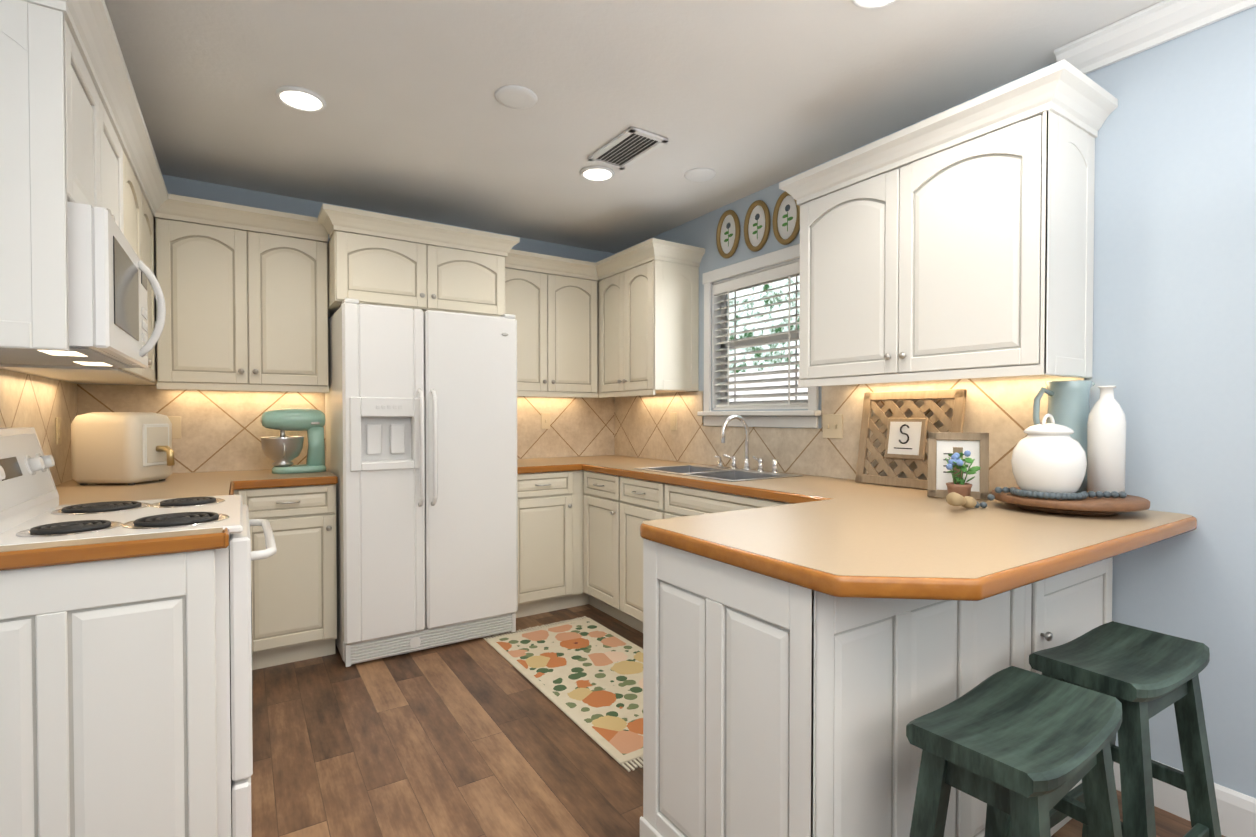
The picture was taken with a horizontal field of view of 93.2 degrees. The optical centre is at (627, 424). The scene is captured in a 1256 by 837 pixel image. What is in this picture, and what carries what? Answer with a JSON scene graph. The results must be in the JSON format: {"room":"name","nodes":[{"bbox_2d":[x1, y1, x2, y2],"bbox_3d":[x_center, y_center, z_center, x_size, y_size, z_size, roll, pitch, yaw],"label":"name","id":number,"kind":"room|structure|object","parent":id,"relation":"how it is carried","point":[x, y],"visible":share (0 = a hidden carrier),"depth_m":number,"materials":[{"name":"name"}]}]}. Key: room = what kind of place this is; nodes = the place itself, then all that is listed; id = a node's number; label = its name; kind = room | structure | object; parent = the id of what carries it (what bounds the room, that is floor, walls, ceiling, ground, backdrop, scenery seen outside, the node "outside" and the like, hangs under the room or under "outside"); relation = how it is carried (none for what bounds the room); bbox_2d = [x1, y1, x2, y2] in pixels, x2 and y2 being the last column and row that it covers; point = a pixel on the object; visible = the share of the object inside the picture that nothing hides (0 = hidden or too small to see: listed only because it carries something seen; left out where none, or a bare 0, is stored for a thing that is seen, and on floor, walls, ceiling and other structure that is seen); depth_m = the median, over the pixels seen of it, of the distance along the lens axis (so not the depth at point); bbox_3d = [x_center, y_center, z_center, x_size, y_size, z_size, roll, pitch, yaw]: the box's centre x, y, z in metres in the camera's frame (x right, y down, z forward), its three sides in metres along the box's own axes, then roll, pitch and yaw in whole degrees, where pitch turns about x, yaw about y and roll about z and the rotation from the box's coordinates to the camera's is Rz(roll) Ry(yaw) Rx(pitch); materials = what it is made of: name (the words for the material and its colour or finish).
{"room":"kitchen","nodes":[
{"label":"kitchen","id":0,"kind":"room"},
{"bbox_2d":[106,175,613,472],"bbox_3d":[-1.413,-0.066,3.742,3.293,2.440,0.120,-1,1,-33],"label":"wall","id":1,"kind":"structure","parent":0,"point":[221,193],"depth_m":3.31,"materials":[{"name":"blue paint"}]},
{"bbox_2d":[172,194,328,391],"bbox_3d":[-1.971,-0.634,3.063,0.737,0.866,0.391,-1,1,-33],"label":"upper cabinet","id":2,"kind":"object","parent":1,"relation":"attached to","point":[244,290],"depth_m":2.95,"materials":[{"name":"white paint"}]},
{"bbox_2d":[77,384,613,472],"bbox_3d":[-1.377,0.016,3.687,3.048,0.448,0.008,-1,1,-33],"label":"backsplash","id":3,"kind":"structure","parent":1,"relation":"attached to","point":[223,430],"depth_m":3.23,"materials":[{"name":"tile"}]},
{"bbox_2d":[167,416,180,438],"bbox_3d":[-2.338,0.014,3.052,0.070,0.115,0.008,-1,1,-33],"label":"electrical outlet","id":4,"kind":"object","parent":3,"relation":"attached to","point":[176,426],"visible":0.56,"depth_m":3.06,"materials":[{"name":"beige plastic"}]},
{"bbox_2d":[541,413,549,428],"bbox_3d":[-0.580,-0.027,4.191,0.070,0.115,0.012,-1,1,-33],"label":"light switch","id":5,"kind":"object","parent":3,"relation":"attached to","point":[545,420],"visible":1,"depth_m":4.19,"materials":[{"name":"beige plastic"}]},
{"bbox_2d":[318,204,519,316],"bbox_3d":[-1.218,-0.849,3.402,1.009,0.446,0.639,-1,1,-33],"label":"upper cabinet","id":6,"kind":"object","parent":1,"relation":"attached to","point":[374,258],"visible":0.96,"depth_m":3.14,"materials":[{"name":"beige paint"}]},
{"bbox_2d":[505,249,596,397],"bbox_3d":[-0.444,-0.633,4.038,1.090,0.896,0.422,-1,1,-33],"label":"upper cabinet","id":7,"kind":"object","parent":1,"relation":"attached to","point":[552,300],"depth_m":3.86,"materials":[{"name":"beige paint"}]},
{"bbox_2d":[104,0,1163,253],"bbox_3d":[0.414,-1.270,0.913,3.293,0.072,6.825,-1,1,-33],"label":"ceiling","id":8,"kind":"structure","parent":0,"point":[418,120],"depth_m":2.24,"materials":[{"name":"white paint"}]},
{"bbox_2d":[275,86,325,111],"bbox_3d":[-1.265,-1.259,2.300,0.174,0.018,0.174,-1,1,-33],"label":"recessed light","id":9,"kind":"object","parent":8,"relation":"in","point":[300,99],"visible":1,"depth_m":2.29,"materials":[{"name":"white"}]},
{"bbox_2d":[580,166,614,181],"bbox_3d":[-0.154,-1.269,3.005,0.174,0.018,0.174,-1,1,-33],"label":"recessed light","id":10,"kind":"object","parent":8,"relation":"in","point":[597,173],"visible":0.94,"depth_m":2.99,"materials":[{"name":"white"}]},
{"bbox_2d":[588,126,668,169],"bbox_3d":[-0.006,-1.262,2.731,0.206,0.013,0.373,-1,1,-33],"label":"ceiling vent","id":11,"kind":"object","parent":8,"relation":"in","point":[631,145],"visible":0.98,"depth_m":2.71,"materials":[{"name":"white metal"}]},
{"bbox_2d":[851,0,898,8],"bbox_3d":[0.725,-1.251,1.698,0.174,0.018,0.174,-1,1,-33],"label":"recessed light","id":12,"kind":"object","parent":8,"relation":"in","point":[870,4],"visible":0.98,"depth_m":1.76,"materials":[{"name":"white"}]},
{"bbox_2d":[251,604,1225,836],"bbox_3d":[0.414,1.224,0.949,3.293,0.060,6.825,-1,1,-33],"label":"floor","id":13,"kind":"structure","parent":0,"point":[479,737],"depth_m":2.11,"materials":[{"name":"brown wood"}]},
{"bbox_2d":[0,549,217,836],"bbox_3d":[-1.320,0.752,1.373,0.610,0.872,0.067,-1,1,-33],"label":"base cabinet","id":14,"kind":"object","parent":13,"relation":"on","point":[108,712],"visible":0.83,"depth_m":1.40,"materials":[{"name":"white paint"}]},
{"bbox_2d":[0,527,228,570],"bbox_3d":[-1.304,0.294,1.366,0.644,0.040,0.097,-1,1,-33],"label":"countertop","id":15,"kind":"structure","parent":14,"relation":"on","point":[20,556],"depth_m":1.39,"materials":[{"name":"laminate"}]},
{"bbox_2d":[0,427,276,836],"bbox_3d":[-1.481,0.597,1.769,0.736,1.172,0.760,-1,1,-33],"label":"range","id":16,"kind":"object","parent":13,"relation":"on","point":[32,510],"visible":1,"depth_m":1.61,"materials":[{"name":"white metal"},{"name":"black metal coils"},{"name":"chrome"}]},
{"bbox_2d":[234,484,336,669],"bbox_3d":[-1.893,0.734,2.666,1.060,0.872,1.174,-1,1,-33],"label":"base cabinet","id":17,"kind":"object","parent":13,"relation":"on","point":[294,595],"visible":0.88,"depth_m":2.85,"materials":[{"name":"beige paint"}]},
{"bbox_2d":[56,469,337,504],"bbox_3d":[-1.889,0.276,2.658,1.064,0.040,1.181,-1,1,-33],"label":"countertop","id":18,"kind":"structure","parent":17,"relation":"on","point":[181,485],"depth_m":2.56,"materials":[{"name":"laminate"}]},
{"bbox_2d":[71,412,174,484],"bbox_3d":[-2.216,0.100,2.626,0.354,0.310,0.326,-1,1,-33],"label":"toaster","id":19,"kind":"object","parent":18,"relation":"on","point":[131,448],"visible":1,"depth_m":2.50,"materials":[{"name":"beige metal"}]},
{"bbox_2d":[261,408,325,473],"bbox_3d":[-1.739,0.081,3.096,0.298,0.335,0.237,-1,1,-33],"label":"stand mixer","id":20,"kind":"object","parent":18,"relation":"on","point":[282,450],"visible":1,"depth_m":3.07,"materials":[{"name":"teal metal"}]},
{"bbox_2d":[325,298,517,666],"bbox_3d":[-1.161,0.277,3.331,0.878,1.766,0.812,-1,1,-33],"label":"refrigerator","id":21,"kind":"object","parent":13,"relation":"on","point":[421,431],"visible":0.98,"depth_m":3.01,"materials":[{"name":"white metal"}]},
{"bbox_2d":[516,470,591,617],"bbox_3d":[-0.624,0.717,3.797,0.505,0.872,0.661,-1,1,-33],"label":"base cabinet","id":22,"kind":"object","parent":13,"relation":"on","point":[580,540],"depth_m":3.60,"materials":[{"name":"beige paint"}]},
{"bbox_2d":[517,458,580,473],"bbox_3d":[-0.654,0.260,3.794,0.466,0.040,0.622,-1,1,-33],"label":"countertop","id":23,"kind":"structure","parent":22,"relation":"on","point":[530,465],"depth_m":3.62,"materials":[{"name":"laminate"}]},
{"bbox_2d":[483,616,642,771],"bbox_3d":[-0.129,1.163,2.799,0.640,0.008,1.461,-1,1,-33],"label":"floral rug","id":24,"kind":"object","parent":13,"relation":"on","point":[585,674],"visible":0.65,"depth_m":2.76,"materials":[{"name":"beige fabric"}]},
{"bbox_2d":[592,472,663,609],"bbox_3d":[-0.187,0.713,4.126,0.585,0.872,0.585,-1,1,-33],"label":"base cabinet","id":25,"kind":"object","parent":13,"relation":"on","point":[620,504],"depth_m":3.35,"materials":[{"name":"beige paint"}]},
{"bbox_2d":[549,455,1144,549],"bbox_3d":[0.534,0.271,2.970,0.628,0.040,3.300,-1,1,-33],"label":"countertop","id":26,"kind":"structure","parent":25,"relation":"on","point":[617,465],"depth_m":2.54,"materials":[{"name":"laminate"}]},
{"bbox_2d":[634,415,802,481],"bbox_3d":[0.444,0.174,3.110,0.470,0.452,0.794,-1,1,-33],"label":"stainless steel sink","id":27,"kind":"object","parent":26,"relation":"in","point":[733,473],"visible":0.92,"depth_m":3.14,"materials":[{"name":"grey metal"}]},
{"bbox_2d":[855,389,966,488],"bbox_3d":[1.157,0.058,2.462,0.082,0.398,0.440,-1,1,-33],"label":"lattice frame","id":28,"kind":"object","parent":26,"relation":"on","point":[905,439],"visible":0.83,"depth_m":2.46,"materials":[{"name":"brown wood"}]},
{"bbox_2d":[927,432,988,499],"bbox_3d":[1.167,0.145,2.103,0.190,0.235,0.076,0,1,29],"label":"decorative frame","id":29,"kind":"object","parent":26,"relation":"on","point":[942,446],"visible":0.77,"depth_m":2.12,"materials":[{"name":"brown wood"}]},
{"bbox_2d":[991,487,1149,515],"bbox_3d":[1.375,0.243,1.867,0.400,0.046,0.400,-1,1,-33],"label":"wood tray","id":30,"kind":"object","parent":26,"relation":"on","point":[1095,506],"visible":0.73,"depth_m":1.74,"materials":[{"name":"brown wood"}]},
{"bbox_2d":[946,487,1126,507],"bbox_3d":[1.218,0.232,1.796,0.412,0.069,0.343,-1,1,-33],"label":"bead garland","id":31,"kind":"object","parent":30,"relation":"on","point":[954,499],"visible":0.98,"depth_m":1.78,"materials":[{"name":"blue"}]},
{"bbox_2d":[1011,414,1086,492],"bbox_3d":[1.285,0.092,1.819,0.190,0.253,0.190,-1,1,-33],"label":"ginger jar","id":32,"kind":"object","parent":30,"relation":"on","point":[1049,457],"visible":0.88,"depth_m":1.76,"materials":[{"name":"white ceramic"}]},
{"bbox_2d":[1033,380,1094,491],"bbox_3d":[1.442,0.036,1.957,0.175,0.362,0.129,-1,1,-33],"label":"pitcher","id":33,"kind":"object","parent":30,"relation":"on","point":[1068,403],"visible":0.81,"depth_m":1.91,"materials":[{"name":"teal ceramic"}]},
{"bbox_2d":[1087,386,1125,492],"bbox_3d":[1.477,0.050,1.835,0.094,0.338,0.094,-1,1,-33],"label":"bottle vase","id":34,"kind":"object","parent":30,"relation":"on","point":[1106,445],"visible":0.9,"depth_m":1.80,"materials":[{"name":"white ceramic"}]},
{"bbox_2d":[640,538,1043,836],"bbox_3d":[0.581,0.748,1.645,0.900,0.872,0.599,-1,1,-33],"label":"base cabinet","id":35,"kind":"object","parent":13,"relation":"on","point":[773,707],"depth_m":1.33,"materials":[{"name":"white paint"}]},
{"bbox_2d":[906,666,1122,836],"bbox_3d":[0.747,0.869,1.143,0.467,0.645,0.321,-1,1,-33],"label":"stool","id":36,"kind":"object","parent":13,"relation":"on","point":[1020,752],"visible":1,"depth_m":1.10,"materials":[{"name":"green paint"}]},
{"bbox_2d":[1044,557,1112,835],"bbox_3d":[1.147,0.743,2.013,0.650,0.872,0.599,-1,1,-33],"label":"base cabinet","id":37,"kind":"object","parent":13,"relation":"on","point":[1078,601],"depth_m":1.79,"materials":[{"name":"white paint"}]},
{"bbox_2d":[640,495,1132,600],"bbox_3d":[0.593,0.292,1.533,0.840,0.040,0.829,-1,1,-33],"label":"countertop","id":38,"kind":"structure","parent":37,"relation":"on","point":[842,537],"depth_m":1.36,"materials":[{"name":"laminate"}]},
{"bbox_2d":[861,487,1196,545],"bbox_3d":[1.223,0.286,1.940,0.420,0.040,0.823,-1,1,-33],"label":"countertop","id":39,"kind":"structure","parent":37,"relation":"on","point":[1159,526],"depth_m":1.74,"materials":[{"name":"laminate"}]},
{"bbox_2d":[945,450,980,496],"bbox_3d":[1.133,0.174,2.019,0.112,0.178,0.117,-1,1,-33],"label":"decorative plant","id":40,"kind":"object","parent":39,"relation":"on","point":[958,485],"visible":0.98,"depth_m":2.00,"materials":[{"name":"green plant"}]},
{"bbox_2d":[1029,621,1221,836],"bbox_3d":[1.195,0.865,1.446,0.462,0.645,0.314,-1,1,-33],"label":"stool","id":41,"kind":"object","parent":13,"relation":"on","point":[1142,676],"visible":0.75,"depth_m":1.41,"materials":[{"name":"green paint"}]},
{"bbox_2d":[615,6,1255,797],"bbox_3d":[1.744,-0.038,1.796,0.120,2.440,6.585,-1,1,-33],"label":"wall","id":42,"kind":"structure","parent":0,"point":[1175,270],"depth_m":1.78,"materials":[{"name":"blue paint"}]},
{"bbox_2d":[597,238,704,397],"bbox_3d":[0.135,-0.629,3.786,0.394,0.896,0.630,-1,1,-33],"label":"upper cabinet","id":43,"kind":"object","parent":42,"relation":"attached to","point":[623,323],"depth_m":3.63,"materials":[{"name":"beige paint"}]},
{"bbox_2d":[716,210,739,258],"bbox_3d":[0.579,-1.103,3.442,0.028,0.278,0.192,-1,1,-33],"label":"framed picture","id":44,"kind":"object","parent":42,"relation":"attached to","point":[728,235],"visible":1,"depth_m":3.44,"materials":[{"name":"white paper"}]},
{"bbox_2d":[744,200,770,251],"bbox_3d":[0.704,-1.087,3.249,0.028,0.278,0.192,-1,1,-33],"label":"framed picture","id":45,"kind":"object","parent":42,"relation":"attached to","point":[757,222],"visible":1,"depth_m":3.25,"materials":[{"name":"white paper"}]},
{"bbox_2d":[697,244,820,427],"bbox_3d":[0.727,-0.453,3.285,0.156,0.927,0.890,-1,1,-33],"label":"window","id":46,"kind":"structure","parent":42,"relation":"in","point":[808,418],"depth_m":3.35,"materials":[{"name":"white"}]},
{"bbox_2d":[714,261,807,407],"bbox_3d":[0.732,-0.467,3.288,0.057,0.739,0.714,-1,1,-33],"label":"window blinds","id":47,"kind":"object","parent":46,"relation":"attached to","point":[788,271],"visible":0.77,"depth_m":3.27,"materials":[{"name":"white plastic"}]},
{"bbox_2d":[772,191,799,244],"bbox_3d":[0.822,-1.070,3.069,0.028,0.278,0.192,-1,1,-33],"label":"framed picture","id":48,"kind":"object","parent":42,"relation":"attached to","point":[786,221],"visible":0.81,"depth_m":3.08,"materials":[{"name":"white paper"}]},
{"bbox_2d":[614,375,1084,493],"bbox_3d":[0.717,0.022,3.255,0.008,0.448,2.996,-1,1,-33],"label":"backsplash","id":49,"kind":"structure","parent":42,"relation":"attached to","point":[999,410],"depth_m":2.88,"materials":[{"name":"tile"}]},
{"bbox_2d":[670,412,676,429],"bbox_3d":[0.298,-0.023,3.883,0.008,0.115,0.070,-1,1,-33],"label":"outlet","id":50,"kind":"object","parent":49,"relation":"attached to","point":[673,421],"visible":1,"depth_m":3.88,"materials":[{"name":"beige plastic"}]},
{"bbox_2d":[822,414,842,438],"bbox_3d":[0.974,0.007,2.838,0.012,0.115,0.115,-1,1,-33],"label":"double light switch","id":51,"kind":"object","parent":49,"relation":"attached to","point":[832,425],"visible":1,"depth_m":2.83,"materials":[{"name":"beige plastic"}]},
{"bbox_2d":[779,59,1117,386],"bbox_3d":[1.121,-0.608,2.269,0.394,0.896,1.079,-1,1,-33],"label":"upper cabinet","id":52,"kind":"object","parent":42,"relation":"attached to","point":[956,242],"visible":1,"depth_m":2.00,"materials":[{"name":"white paint"}]},
{"bbox_2d":[1054,0,1255,74],"bbox_3d":[2.458,-1.194,0.491,0.082,0.086,3.642,-1,1,-33],"label":"crown molding","id":53,"kind":"structure","parent":42,"relation":"attached to","point":[1162,22],"depth_m":1.82,"materials":[{"name":"white wood"}]},
{"bbox_2d":[1113,759,1255,836],"bbox_3d":[2.526,1.133,0.479,0.016,0.135,3.492,-1,1,-33],"label":"baseboard","id":54,"kind":"structure","parent":42,"relation":"attached to","point":[1237,813],"depth_m":1.71,"materials":[{"name":"white wood"}]},
{"bbox_3d":[-0.916,-0.013,0.067,0.120,2.440,6.585,-1,1,-33],"label":"wall","id":55,"kind":"structure","parent":0,"visible":0},
{"bbox_2d":[0,369,76,485],"bbox_3d":[-2.127,0.039,2.052,0.008,0.448,1.914,-1,1,-33],"label":"backsplash","id":56,"kind":"structure","parent":55,"relation":"attached to","point":[39,404],"depth_m":2.38,"materials":[{"name":"tile"}]},
{"bbox_2d":[56,418,61,444],"bbox_3d":[-2.438,0.026,2.546,0.008,0.115,0.070,-1,1,-33],"label":"outlet","id":57,"kind":"object","parent":56,"relation":"attached to","point":[58,432],"visible":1,"depth_m":2.53,"materials":[{"name":"beige plastic"}]},
{"bbox_2d":[0,0,127,259],"bbox_3d":[-1.657,-0.792,1.616,0.335,0.509,0.801,-1,1,-33],"label":"upper cabinet","id":58,"kind":"object","parent":55,"relation":"attached to","point":[62,109],"depth_m":1.35,"materials":[{"name":"white paint"}]},
{"bbox_2d":[0,202,165,368],"bbox_3d":[-1.611,-0.359,1.672,0.466,0.346,0.750,-1,1,-33],"label":"over-the-range microwave","id":59,"kind":"object","parent":58,"relation":"attached to","point":[110,272],"visible":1,"depth_m":1.50,"materials":[{"name":"white plastic"},{"name":"white enamel"},{"name":"grey tinted glass"}]},
{"bbox_2d":[0,108,175,387],"bbox_3d":[-2.067,-0.623,2.305,0.395,0.866,0.910,-1,1,-33],"label":"upper cabinet","id":60,"kind":"object","parent":55,"relation":"attached to","point":[34,294],"depth_m":2.13,"materials":[{"name":"white paint"}]}
]}

